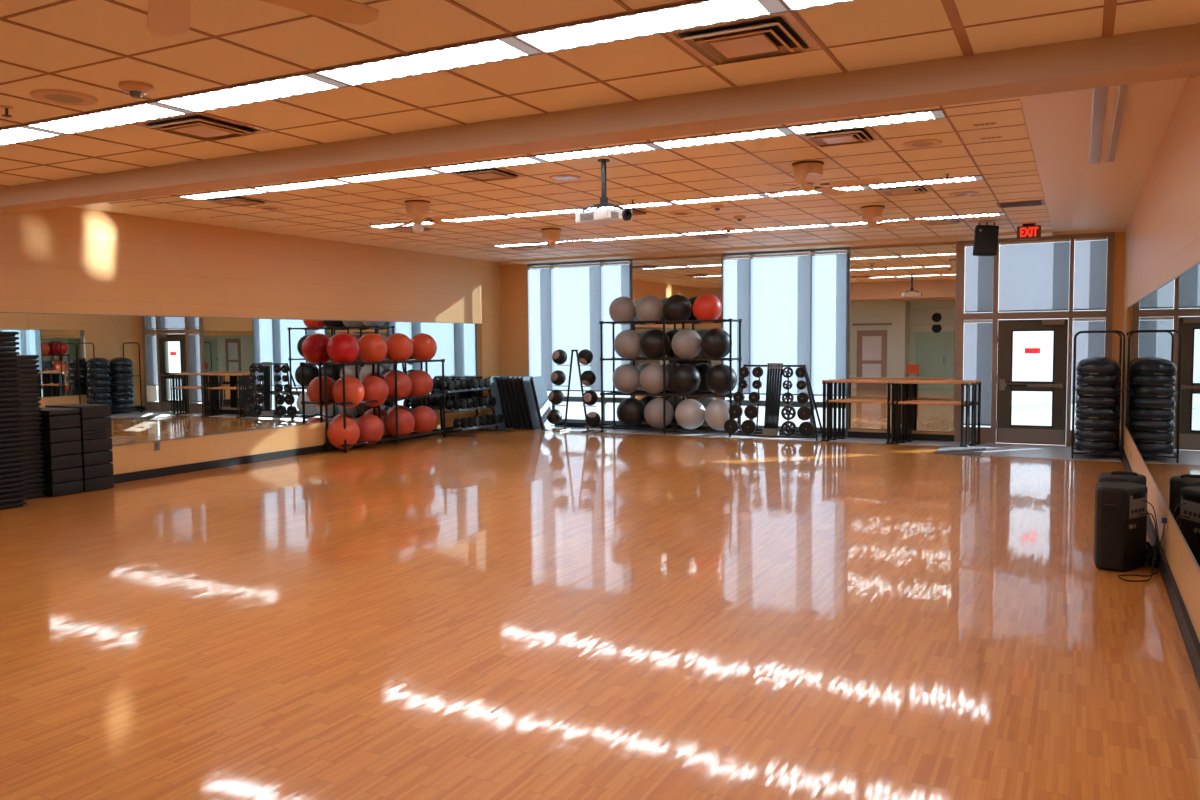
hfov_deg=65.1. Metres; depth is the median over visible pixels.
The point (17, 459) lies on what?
step
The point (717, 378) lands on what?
exercise ball
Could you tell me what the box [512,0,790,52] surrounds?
recessed light
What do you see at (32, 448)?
step
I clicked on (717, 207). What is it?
smoke detector
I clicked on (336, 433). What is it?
exercise ball
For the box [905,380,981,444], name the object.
ballet barre
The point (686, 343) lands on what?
exercise ball
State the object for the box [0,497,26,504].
step
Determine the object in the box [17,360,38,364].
step
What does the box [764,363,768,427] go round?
barbell
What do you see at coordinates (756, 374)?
weight plate
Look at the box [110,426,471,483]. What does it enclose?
baseboard
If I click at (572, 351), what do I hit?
ball rack
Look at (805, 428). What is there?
weight plate
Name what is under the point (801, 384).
weight plate
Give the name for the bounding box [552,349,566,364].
medicine ball
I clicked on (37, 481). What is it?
step
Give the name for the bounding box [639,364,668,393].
exercise ball
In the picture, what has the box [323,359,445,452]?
storage rack
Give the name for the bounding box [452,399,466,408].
dumbbell
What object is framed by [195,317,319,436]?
wall mirror
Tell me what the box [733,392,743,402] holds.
weight plate
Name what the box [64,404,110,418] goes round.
step riser
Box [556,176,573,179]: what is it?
grille
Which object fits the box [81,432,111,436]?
step riser
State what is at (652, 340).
exercise ball
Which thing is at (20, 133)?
recessed light
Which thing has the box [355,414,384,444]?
exercise ball
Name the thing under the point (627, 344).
exercise ball
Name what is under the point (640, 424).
baseboard
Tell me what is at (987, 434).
door frame
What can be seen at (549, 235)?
ceiling fan
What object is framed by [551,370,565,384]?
medicine ball
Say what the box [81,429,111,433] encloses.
step riser
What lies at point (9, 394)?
step
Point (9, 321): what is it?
wall mirror
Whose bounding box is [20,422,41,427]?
step
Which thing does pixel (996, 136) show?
ceiling vent
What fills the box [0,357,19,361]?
step
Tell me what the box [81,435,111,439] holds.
step riser
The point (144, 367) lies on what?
wall mirror
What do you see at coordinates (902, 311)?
wall mirror
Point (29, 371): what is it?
step
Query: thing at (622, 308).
exercise ball
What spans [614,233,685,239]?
recessed light
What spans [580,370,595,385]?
medicine ball
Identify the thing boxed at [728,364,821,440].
plate rack
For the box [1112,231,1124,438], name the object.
wall
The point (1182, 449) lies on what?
wall mirror
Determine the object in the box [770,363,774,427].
barbell
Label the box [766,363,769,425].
barbell
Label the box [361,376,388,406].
exercise ball
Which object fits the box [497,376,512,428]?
board
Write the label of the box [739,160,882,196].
ceiling fan
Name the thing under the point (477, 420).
dumbbell
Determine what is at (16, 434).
step
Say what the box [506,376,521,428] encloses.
board
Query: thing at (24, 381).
step
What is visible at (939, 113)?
recessed light
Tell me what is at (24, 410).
step
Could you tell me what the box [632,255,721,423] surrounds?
wall mirror
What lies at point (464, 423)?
dumbbell
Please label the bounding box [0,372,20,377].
step
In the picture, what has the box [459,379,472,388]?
dumbbell
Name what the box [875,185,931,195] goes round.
ceiling vent
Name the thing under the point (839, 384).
ballet barre
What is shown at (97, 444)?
step riser
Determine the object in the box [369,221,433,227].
recessed light
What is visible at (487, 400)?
dumbbell
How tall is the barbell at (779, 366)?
1.322 m
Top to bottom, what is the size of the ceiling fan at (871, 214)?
0.280 m
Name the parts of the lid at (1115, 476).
carry handle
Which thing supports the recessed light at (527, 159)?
in the ceiling at (1007, 165)
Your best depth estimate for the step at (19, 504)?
10.71 m
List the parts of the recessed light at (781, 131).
plate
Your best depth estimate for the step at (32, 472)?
11.37 m
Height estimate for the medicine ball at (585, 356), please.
0.315 m
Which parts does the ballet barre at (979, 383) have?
post, post, post, rail, rail, post, post, post, post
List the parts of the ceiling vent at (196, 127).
panel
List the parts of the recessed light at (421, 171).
plate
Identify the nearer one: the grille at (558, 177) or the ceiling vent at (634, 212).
the grille at (558, 177)
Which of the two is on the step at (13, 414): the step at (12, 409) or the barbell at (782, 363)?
the step at (12, 409)
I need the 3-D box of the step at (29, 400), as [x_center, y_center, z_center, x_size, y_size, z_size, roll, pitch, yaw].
[-6.994,0.012,11.308,0.235,0.056,0.400,1,4,27]
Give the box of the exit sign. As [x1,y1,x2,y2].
[1017,223,1040,239]
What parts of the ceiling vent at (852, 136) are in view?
panel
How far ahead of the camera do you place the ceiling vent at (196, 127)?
6.02 m
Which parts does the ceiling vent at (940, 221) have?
panel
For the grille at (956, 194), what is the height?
0.002 m
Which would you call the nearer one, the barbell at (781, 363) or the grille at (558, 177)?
the grille at (558, 177)
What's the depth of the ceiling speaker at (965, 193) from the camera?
11.41 m
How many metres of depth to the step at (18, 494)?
10.71 m
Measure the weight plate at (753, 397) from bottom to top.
0.210 m
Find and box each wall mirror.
[0,312,28,354]
[28,313,199,445]
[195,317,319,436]
[317,319,410,422]
[409,322,482,410]
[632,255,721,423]
[849,243,956,431]
[1124,302,1135,437]
[1132,294,1148,461]
[1144,280,1169,500]
[1164,261,1199,571]
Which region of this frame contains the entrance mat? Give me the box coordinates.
[934,446,986,455]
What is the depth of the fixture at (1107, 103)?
7.51 m
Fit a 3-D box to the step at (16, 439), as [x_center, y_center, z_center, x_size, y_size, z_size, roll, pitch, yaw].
[-7.019,0.458,10.782,0.690,0.056,0.400,1,4,27]
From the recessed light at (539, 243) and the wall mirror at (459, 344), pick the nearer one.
the recessed light at (539, 243)
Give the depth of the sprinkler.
5.55 m
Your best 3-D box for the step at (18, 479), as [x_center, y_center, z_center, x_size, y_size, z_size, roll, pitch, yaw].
[-7.008,0.917,10.809,0.690,0.056,0.400,1,4,27]
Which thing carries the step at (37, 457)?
on the step at (35, 462)
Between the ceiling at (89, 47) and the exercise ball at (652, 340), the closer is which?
the ceiling at (89, 47)
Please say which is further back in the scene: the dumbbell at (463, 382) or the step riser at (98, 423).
the dumbbell at (463, 382)
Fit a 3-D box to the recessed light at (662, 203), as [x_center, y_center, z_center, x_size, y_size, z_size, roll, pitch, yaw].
[0.392,-2.522,12.220,1.219,0.012,0.295,1,4,27]
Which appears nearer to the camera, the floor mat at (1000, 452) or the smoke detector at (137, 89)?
the smoke detector at (137, 89)
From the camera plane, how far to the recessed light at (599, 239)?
16.17 m
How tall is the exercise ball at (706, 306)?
0.573 m
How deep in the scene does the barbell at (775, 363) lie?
17.40 m
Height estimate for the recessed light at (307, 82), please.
0.012 m
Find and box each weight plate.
[724,419,737,433]
[728,405,741,418]
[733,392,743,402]
[738,380,746,388]
[739,367,748,376]
[741,420,754,433]
[744,405,757,418]
[748,392,758,402]
[752,367,762,377]
[752,380,760,388]
[781,406,794,419]
[781,421,795,435]
[782,367,792,377]
[782,380,791,389]
[782,392,792,403]
[795,367,805,377]
[796,380,805,389]
[797,393,807,403]
[797,406,811,420]
[799,422,813,435]
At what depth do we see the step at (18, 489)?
10.71 m
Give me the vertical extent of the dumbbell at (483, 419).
0.188 m
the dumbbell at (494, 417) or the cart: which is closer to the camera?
the cart
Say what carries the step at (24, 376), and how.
on the step
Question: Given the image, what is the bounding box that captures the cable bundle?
[1146,541,1159,567]
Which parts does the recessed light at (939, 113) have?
plate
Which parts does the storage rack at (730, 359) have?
post, post, post, rail, rail, rail, rail, rail, rail, post, rail, post, post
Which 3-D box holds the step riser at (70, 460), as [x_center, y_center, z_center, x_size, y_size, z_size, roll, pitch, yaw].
[-6.741,0.761,11.691,0.363,0.158,0.400,1,4,27]
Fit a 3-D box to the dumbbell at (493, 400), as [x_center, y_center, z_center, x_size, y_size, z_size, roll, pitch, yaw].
[-2.314,0.019,19.620,0.260,0.192,0.192,1,4,27]
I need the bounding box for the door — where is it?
[996,319,1067,444]
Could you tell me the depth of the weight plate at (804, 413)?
17.17 m
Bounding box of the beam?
[0,23,1199,213]
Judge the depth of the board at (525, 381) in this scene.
19.84 m
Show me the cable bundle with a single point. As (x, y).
(1149, 549)
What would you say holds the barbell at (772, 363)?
in the plate rack at (769, 433)
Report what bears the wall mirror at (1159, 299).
attached to the wall at (1162, 229)
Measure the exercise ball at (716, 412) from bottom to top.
0.603 m
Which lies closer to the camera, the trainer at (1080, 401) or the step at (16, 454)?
the step at (16, 454)
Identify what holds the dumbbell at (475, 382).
on the dumbbell rack at (481, 427)
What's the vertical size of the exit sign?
0.240 m
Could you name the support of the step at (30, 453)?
on the step at (37, 457)
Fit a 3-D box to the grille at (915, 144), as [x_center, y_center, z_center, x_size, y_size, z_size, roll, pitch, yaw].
[2.911,-2.307,8.483,0.200,0.002,0.200,1,4,27]
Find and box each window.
[527,259,632,427]
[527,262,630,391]
[722,247,849,436]
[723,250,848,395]
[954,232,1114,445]
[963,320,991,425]
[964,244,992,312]
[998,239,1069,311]
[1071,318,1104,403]
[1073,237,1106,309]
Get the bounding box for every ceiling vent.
[134,113,267,140]
[203,196,268,206]
[386,226,433,232]
[449,167,523,181]
[507,245,543,249]
[620,208,650,215]
[664,12,820,65]
[690,233,729,238]
[798,127,879,146]
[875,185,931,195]
[922,218,962,225]
[973,122,996,125]
[980,136,1001,139]
[996,200,1044,207]
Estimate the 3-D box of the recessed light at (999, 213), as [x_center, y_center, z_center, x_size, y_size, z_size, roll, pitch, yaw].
[5.183,-2.648,13.562,1.219,0.012,0.295,1,4,27]
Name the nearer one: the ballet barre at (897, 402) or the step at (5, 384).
the step at (5, 384)
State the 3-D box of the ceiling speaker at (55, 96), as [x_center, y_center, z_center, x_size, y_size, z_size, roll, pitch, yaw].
[-3.044,-1.716,5.343,0.340,0.014,0.340,1,4,27]
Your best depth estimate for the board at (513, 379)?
19.89 m
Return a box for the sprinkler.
[0,105,12,116]
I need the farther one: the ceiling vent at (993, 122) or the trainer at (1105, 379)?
the trainer at (1105, 379)
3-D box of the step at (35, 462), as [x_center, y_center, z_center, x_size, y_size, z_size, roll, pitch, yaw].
[-6.985,0.764,11.359,0.235,0.056,0.400,1,4,27]
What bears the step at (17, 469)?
on the step at (17, 474)
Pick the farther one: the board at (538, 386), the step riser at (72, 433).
the board at (538, 386)
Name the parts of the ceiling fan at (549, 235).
blade, blade, blade, blade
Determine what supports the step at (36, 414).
on the step at (33, 419)
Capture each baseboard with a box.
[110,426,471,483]
[633,424,721,430]
[848,431,953,440]
[1119,439,1199,687]
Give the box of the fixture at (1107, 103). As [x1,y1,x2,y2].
[1088,84,1128,163]
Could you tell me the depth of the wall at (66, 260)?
14.13 m
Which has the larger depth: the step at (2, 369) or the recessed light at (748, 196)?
the recessed light at (748, 196)
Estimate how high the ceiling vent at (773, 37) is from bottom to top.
0.068 m
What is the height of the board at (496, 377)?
1.118 m
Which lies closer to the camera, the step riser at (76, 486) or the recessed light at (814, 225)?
the step riser at (76, 486)
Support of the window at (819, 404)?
in the wall at (514, 279)
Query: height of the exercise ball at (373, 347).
0.547 m
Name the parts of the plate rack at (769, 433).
post, rail, rail, rail, post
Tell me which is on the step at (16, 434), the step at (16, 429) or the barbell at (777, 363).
the step at (16, 429)
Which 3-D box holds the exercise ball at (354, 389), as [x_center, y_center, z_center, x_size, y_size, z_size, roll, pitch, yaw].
[-4.330,-0.137,16.171,0.544,0.547,0.544,-3,5,-38]
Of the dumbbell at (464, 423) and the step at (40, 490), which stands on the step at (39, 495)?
the step at (40, 490)
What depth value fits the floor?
5.98 m
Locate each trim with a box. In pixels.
[484,426,1117,452]
[510,230,1052,263]
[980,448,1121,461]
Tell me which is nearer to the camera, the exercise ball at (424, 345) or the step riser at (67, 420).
the step riser at (67, 420)
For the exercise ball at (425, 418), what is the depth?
17.83 m
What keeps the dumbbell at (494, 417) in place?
on the dumbbell rack at (481, 427)
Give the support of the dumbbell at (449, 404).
on the dumbbell rack at (481, 427)
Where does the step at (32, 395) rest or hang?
on the step at (29, 400)
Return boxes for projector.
[575,159,631,225]
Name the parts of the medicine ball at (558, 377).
panel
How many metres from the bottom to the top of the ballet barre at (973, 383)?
1.109 m
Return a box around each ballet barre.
[821,380,891,443]
[829,379,897,441]
[837,379,908,439]
[890,381,969,446]
[898,380,975,445]
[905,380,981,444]
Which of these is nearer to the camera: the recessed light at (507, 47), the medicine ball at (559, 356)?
the recessed light at (507, 47)
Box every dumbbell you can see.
[439,381,454,390]
[445,400,460,409]
[446,380,460,389]
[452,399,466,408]
[453,380,466,389]
[453,418,467,427]
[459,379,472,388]
[459,399,472,407]
[460,418,474,426]
[465,398,478,407]
[466,379,478,388]
[467,417,480,426]
[471,379,484,387]
[471,397,484,406]
[473,416,486,425]
[477,378,489,387]
[477,397,490,405]
[479,415,491,424]
[483,396,495,405]
[485,415,497,423]
[490,414,503,422]
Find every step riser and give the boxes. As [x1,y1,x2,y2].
[39,408,79,415]
[39,414,79,428]
[40,427,80,442]
[40,440,81,455]
[41,454,81,469]
[42,467,82,482]
[42,480,82,496]
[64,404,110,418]
[76,437,111,452]
[77,450,112,465]
[79,417,111,430]
[79,463,112,478]
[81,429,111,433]
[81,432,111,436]
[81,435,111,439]
[81,476,113,491]
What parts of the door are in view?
kick plate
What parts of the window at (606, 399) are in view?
sill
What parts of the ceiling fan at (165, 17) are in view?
blade, blade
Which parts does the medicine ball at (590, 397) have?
panel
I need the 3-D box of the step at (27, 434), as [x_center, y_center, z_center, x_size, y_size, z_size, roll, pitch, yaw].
[-6.990,0.417,11.334,0.235,0.056,0.400,1,4,27]
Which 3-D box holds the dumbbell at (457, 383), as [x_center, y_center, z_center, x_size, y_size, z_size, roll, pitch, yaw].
[-2.924,-0.294,18.718,0.260,0.200,0.200,1,4,27]
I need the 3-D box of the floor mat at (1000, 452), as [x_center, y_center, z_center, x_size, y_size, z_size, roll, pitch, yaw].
[7.090,0.855,14.811,1.934,0.006,1.170,1,4,27]
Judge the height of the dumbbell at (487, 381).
0.200 m
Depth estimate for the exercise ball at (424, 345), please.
17.78 m
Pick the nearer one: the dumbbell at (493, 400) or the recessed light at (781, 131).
the recessed light at (781, 131)
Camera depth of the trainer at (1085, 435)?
14.13 m
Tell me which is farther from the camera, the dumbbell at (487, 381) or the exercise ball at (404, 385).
the dumbbell at (487, 381)
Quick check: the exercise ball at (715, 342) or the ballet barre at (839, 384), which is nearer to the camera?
the ballet barre at (839, 384)
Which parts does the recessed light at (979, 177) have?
plate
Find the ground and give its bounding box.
[548,395,1075,429]
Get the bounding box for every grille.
[44,94,83,102]
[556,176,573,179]
[580,211,618,220]
[911,142,933,146]
[955,193,971,195]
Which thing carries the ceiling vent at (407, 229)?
in the ceiling at (1007, 165)
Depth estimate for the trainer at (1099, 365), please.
14.10 m
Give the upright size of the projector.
0.600 m
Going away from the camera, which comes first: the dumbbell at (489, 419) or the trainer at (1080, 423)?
the trainer at (1080, 423)
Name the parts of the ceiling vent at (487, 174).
frame, panel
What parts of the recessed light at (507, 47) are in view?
plate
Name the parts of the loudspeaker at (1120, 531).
input panel, carry handle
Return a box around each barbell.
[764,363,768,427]
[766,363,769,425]
[766,363,771,428]
[768,363,772,427]
[769,363,773,428]
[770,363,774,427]
[771,363,776,428]
[773,363,777,426]
[773,363,779,428]
[775,366,779,428]
[776,363,781,428]
[777,363,782,428]
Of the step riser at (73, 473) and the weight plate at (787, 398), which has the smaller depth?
the step riser at (73, 473)
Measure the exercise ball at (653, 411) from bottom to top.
0.603 m
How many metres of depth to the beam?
5.42 m
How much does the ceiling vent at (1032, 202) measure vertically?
0.015 m
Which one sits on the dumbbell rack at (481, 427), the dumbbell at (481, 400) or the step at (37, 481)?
the dumbbell at (481, 400)
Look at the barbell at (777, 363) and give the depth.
17.45 m
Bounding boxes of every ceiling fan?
[147,0,378,35]
[358,200,467,233]
[506,228,593,247]
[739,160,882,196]
[828,205,929,229]
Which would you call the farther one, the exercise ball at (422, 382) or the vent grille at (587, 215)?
the exercise ball at (422, 382)
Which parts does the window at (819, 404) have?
sill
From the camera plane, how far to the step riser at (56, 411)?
11.57 m
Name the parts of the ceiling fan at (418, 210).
blade, blade, blade, light globe, blade, blade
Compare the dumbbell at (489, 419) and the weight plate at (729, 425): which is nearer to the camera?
the weight plate at (729, 425)
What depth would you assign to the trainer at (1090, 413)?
14.11 m
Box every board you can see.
[488,378,505,428]
[493,376,507,428]
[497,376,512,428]
[502,376,516,428]
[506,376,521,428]
[511,376,526,428]
[516,376,530,429]
[520,376,540,429]
[530,376,554,429]
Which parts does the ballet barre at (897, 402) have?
post, post, post, post, rail, rail, post, post, post, post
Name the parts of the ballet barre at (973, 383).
post, post, post, post, rail, rail, post, post, post, post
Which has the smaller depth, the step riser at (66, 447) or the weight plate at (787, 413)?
the step riser at (66, 447)
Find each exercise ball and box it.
[327,333,359,362]
[327,417,359,448]
[332,376,364,407]
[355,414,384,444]
[358,333,386,361]
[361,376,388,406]
[384,371,411,400]
[385,333,412,360]
[385,408,414,436]
[407,370,432,396]
[410,406,436,433]
[411,333,436,359]
[609,296,635,324]
[612,364,639,392]
[614,329,641,357]
[616,397,644,426]
[635,295,662,323]
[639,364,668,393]
[641,329,670,357]
[644,398,673,427]
[663,294,691,323]
[670,364,700,393]
[671,329,700,357]
[675,399,704,428]
[692,294,721,322]
[701,328,728,357]
[705,399,734,429]
[706,364,736,394]
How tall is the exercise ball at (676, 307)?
0.573 m
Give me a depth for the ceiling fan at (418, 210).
11.63 m
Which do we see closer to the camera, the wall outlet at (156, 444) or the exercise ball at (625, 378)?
the wall outlet at (156, 444)
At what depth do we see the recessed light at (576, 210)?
12.75 m
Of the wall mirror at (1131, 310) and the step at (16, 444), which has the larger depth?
the wall mirror at (1131, 310)
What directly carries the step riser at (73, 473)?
on the step riser at (76, 486)
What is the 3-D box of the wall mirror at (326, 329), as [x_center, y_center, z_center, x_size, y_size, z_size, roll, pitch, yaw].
[-4.215,-0.557,17.015,0.014,1.755,2.453,1,4,27]
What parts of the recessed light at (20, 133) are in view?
plate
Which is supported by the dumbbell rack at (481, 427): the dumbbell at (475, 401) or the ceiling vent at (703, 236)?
the dumbbell at (475, 401)
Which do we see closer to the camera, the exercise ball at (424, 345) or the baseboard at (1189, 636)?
the baseboard at (1189, 636)
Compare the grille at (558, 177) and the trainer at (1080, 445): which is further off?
the trainer at (1080, 445)
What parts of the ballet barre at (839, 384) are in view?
post, post, post, post, rail, rail, post, post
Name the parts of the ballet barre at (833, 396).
post, post, post, post, rail, post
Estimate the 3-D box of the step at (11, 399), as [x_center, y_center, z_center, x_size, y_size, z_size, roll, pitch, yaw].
[-7.023,0.000,10.745,0.690,0.056,0.400,1,4,27]
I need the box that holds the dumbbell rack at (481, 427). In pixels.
[439,387,509,436]
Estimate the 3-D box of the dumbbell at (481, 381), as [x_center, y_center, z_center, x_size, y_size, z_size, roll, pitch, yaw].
[-2.539,-0.344,19.472,0.260,0.200,0.200,1,4,27]
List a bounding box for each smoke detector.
[118,81,152,97]
[711,204,723,210]
[723,227,733,232]
[734,216,745,220]
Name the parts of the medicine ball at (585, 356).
panel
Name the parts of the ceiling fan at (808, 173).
blade, blade, blade, blade, blade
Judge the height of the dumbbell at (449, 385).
0.200 m
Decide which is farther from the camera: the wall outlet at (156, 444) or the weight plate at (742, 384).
the weight plate at (742, 384)
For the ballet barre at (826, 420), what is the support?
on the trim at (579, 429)
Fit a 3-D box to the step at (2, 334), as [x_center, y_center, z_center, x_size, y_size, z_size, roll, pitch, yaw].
[-7.028,-0.747,10.708,0.690,0.056,0.400,1,4,27]
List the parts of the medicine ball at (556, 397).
panel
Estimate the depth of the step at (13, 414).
10.67 m
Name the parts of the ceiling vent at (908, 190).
panel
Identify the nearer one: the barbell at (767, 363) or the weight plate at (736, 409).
the barbell at (767, 363)
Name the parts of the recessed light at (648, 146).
plate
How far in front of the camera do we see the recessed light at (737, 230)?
15.25 m
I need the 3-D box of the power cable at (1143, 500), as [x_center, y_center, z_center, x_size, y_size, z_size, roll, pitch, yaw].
[4.315,0.966,7.271,0.095,0.337,0.339,0,4,4]
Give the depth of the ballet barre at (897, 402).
16.14 m
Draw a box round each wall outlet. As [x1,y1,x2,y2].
[154,442,159,450]
[1162,515,1167,531]
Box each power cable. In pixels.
[1118,513,1158,581]
[1143,500,1165,547]
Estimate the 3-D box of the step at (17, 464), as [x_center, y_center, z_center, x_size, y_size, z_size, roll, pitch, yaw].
[-7.017,0.745,10.798,0.690,0.056,0.400,1,4,27]
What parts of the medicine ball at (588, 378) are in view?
panel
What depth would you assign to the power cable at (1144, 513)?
7.24 m
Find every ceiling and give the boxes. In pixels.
[0,0,1199,186]
[69,77,1187,261]
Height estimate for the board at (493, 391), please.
1.087 m
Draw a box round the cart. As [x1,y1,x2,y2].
[1071,330,1125,460]
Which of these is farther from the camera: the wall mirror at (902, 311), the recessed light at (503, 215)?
the wall mirror at (902, 311)
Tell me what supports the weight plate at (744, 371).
on the plate rack at (769, 433)
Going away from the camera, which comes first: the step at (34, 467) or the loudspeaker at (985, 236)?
the step at (34, 467)
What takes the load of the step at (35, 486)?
on the step at (40, 490)
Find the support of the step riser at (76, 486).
on the floor
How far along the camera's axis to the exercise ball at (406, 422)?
17.23 m
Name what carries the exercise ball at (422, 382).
in the storage rack at (396, 399)
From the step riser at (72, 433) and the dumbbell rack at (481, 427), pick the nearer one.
the step riser at (72, 433)
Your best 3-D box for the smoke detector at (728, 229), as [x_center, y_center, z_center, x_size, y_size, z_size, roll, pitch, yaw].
[2.019,-2.665,14.763,0.170,0.070,0.170,1,4,27]
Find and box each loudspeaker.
[973,222,998,255]
[1094,482,1147,571]
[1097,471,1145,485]
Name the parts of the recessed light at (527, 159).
plate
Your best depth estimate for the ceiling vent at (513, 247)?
17.34 m
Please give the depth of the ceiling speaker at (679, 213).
12.94 m
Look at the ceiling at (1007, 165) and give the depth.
11.12 m
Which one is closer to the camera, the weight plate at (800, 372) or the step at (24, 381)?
the step at (24, 381)
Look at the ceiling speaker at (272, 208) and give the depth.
12.10 m
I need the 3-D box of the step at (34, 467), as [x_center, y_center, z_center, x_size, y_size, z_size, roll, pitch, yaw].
[-6.988,0.823,11.356,0.235,0.056,0.400,1,4,27]
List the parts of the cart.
frame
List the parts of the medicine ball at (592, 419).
panel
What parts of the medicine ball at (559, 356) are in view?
panel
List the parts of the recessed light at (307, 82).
plate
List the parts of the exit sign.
plate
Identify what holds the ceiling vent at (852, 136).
in the ceiling at (1007, 165)
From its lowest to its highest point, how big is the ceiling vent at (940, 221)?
0.068 m
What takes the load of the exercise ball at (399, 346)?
in the storage rack at (396, 399)
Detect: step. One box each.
[0,332,18,336]
[0,337,18,341]
[0,342,18,346]
[0,347,19,351]
[0,352,19,356]
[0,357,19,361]
[0,362,19,366]
[0,367,20,371]
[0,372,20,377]
[0,377,19,382]
[0,382,21,387]
[0,387,20,392]
[0,392,20,397]
[0,397,21,402]
[0,402,21,407]
[0,407,21,412]
[0,412,21,417]
[0,417,22,423]
[0,422,23,428]
[0,427,22,433]
[0,432,23,438]
[0,437,23,443]
[0,442,23,448]
[0,447,23,453]
[0,452,23,458]
[0,457,24,463]
[0,462,24,468]
[0,467,24,474]
[0,472,24,479]
[0,477,25,484]
[0,482,25,489]
[0,487,25,494]
[0,492,25,499]
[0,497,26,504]
[0,502,26,509]
[16,355,38,359]
[16,365,39,369]
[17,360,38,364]
[17,369,39,374]
[17,374,39,378]
[17,379,39,383]
[18,384,39,388]
[18,388,39,393]
[18,393,40,398]
[18,398,40,403]
[19,403,40,407]
[19,407,40,412]
[19,412,41,417]
[19,417,41,422]
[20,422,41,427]
[20,426,42,432]
[20,431,42,436]
[20,436,42,441]
[20,441,42,446]
[20,445,42,451]
[20,450,43,456]
[21,455,43,461]
[21,460,43,466]
[21,464,43,471]
[22,469,43,475]
[22,474,43,480]
[22,478,44,485]
[22,483,44,490]
[22,488,44,494]
[22,493,44,499]
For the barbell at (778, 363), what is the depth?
17.38 m
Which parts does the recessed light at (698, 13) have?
plate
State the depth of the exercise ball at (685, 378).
18.28 m
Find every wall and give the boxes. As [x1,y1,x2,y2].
[0,207,502,474]
[501,228,1124,434]
[534,240,1096,404]
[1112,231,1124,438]
[1120,76,1199,642]
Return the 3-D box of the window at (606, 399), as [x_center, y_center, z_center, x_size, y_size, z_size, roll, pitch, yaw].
[-0.403,-1.192,20.190,2.520,3.560,0.230,1,4,27]
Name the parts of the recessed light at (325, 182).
plate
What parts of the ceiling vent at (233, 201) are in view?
frame, panel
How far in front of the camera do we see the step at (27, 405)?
11.32 m
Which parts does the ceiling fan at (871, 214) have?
blade, blade, blade, blade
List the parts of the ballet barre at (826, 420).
post, post, post, post, rail, rail, post, post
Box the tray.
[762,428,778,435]
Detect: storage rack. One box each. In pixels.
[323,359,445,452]
[599,319,741,436]
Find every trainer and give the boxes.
[1074,439,1118,452]
[1075,395,1119,407]
[1075,407,1119,418]
[1075,417,1119,429]
[1075,429,1118,441]
[1076,357,1120,374]
[1076,374,1120,385]
[1076,385,1120,396]
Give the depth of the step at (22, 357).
11.29 m
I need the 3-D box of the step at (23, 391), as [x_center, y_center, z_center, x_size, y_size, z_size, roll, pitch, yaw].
[-6.996,-0.103,11.299,0.235,0.056,0.400,1,4,27]
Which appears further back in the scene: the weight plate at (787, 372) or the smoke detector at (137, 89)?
the weight plate at (787, 372)
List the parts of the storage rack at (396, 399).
post, cross rail, cross rail, post, post, rail, rail, rail, post, post, post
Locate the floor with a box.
[0,429,1199,799]
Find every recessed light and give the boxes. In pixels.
[0,125,67,145]
[24,101,194,133]
[154,72,349,112]
[178,188,270,199]
[253,178,352,191]
[313,35,543,85]
[335,168,444,182]
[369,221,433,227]
[429,156,547,172]
[441,214,514,221]
[493,242,556,246]
[505,208,590,216]
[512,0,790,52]
[533,142,662,161]
[555,238,619,242]
[587,201,676,210]
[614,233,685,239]
[651,127,795,148]
[669,193,768,203]
[680,229,756,234]
[753,224,832,230]
[763,185,870,196]
[781,0,855,10]
[786,109,946,133]
[831,218,914,225]
[867,175,984,188]
[914,212,1005,219]
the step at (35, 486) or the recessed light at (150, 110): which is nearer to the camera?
the recessed light at (150, 110)
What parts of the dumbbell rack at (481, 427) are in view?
arm, shelf rail, shelf rail, shelf rail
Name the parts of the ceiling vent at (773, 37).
panel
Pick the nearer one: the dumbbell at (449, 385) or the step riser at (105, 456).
the step riser at (105, 456)
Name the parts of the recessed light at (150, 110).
plate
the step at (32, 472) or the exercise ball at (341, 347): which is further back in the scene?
the exercise ball at (341, 347)
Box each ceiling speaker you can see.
[30,89,97,105]
[256,206,283,210]
[549,174,579,180]
[668,211,692,215]
[903,139,942,147]
[949,191,977,196]
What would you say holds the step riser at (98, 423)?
on the step riser at (103, 430)
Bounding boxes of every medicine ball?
[547,409,561,423]
[549,389,563,404]
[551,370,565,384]
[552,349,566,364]
[578,349,592,364]
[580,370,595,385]
[582,390,597,405]
[585,412,600,426]
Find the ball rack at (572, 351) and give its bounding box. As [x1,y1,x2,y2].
[546,350,605,432]
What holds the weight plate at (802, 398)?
on the plate rack at (769, 433)
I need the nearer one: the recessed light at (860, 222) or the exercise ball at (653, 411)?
the recessed light at (860, 222)

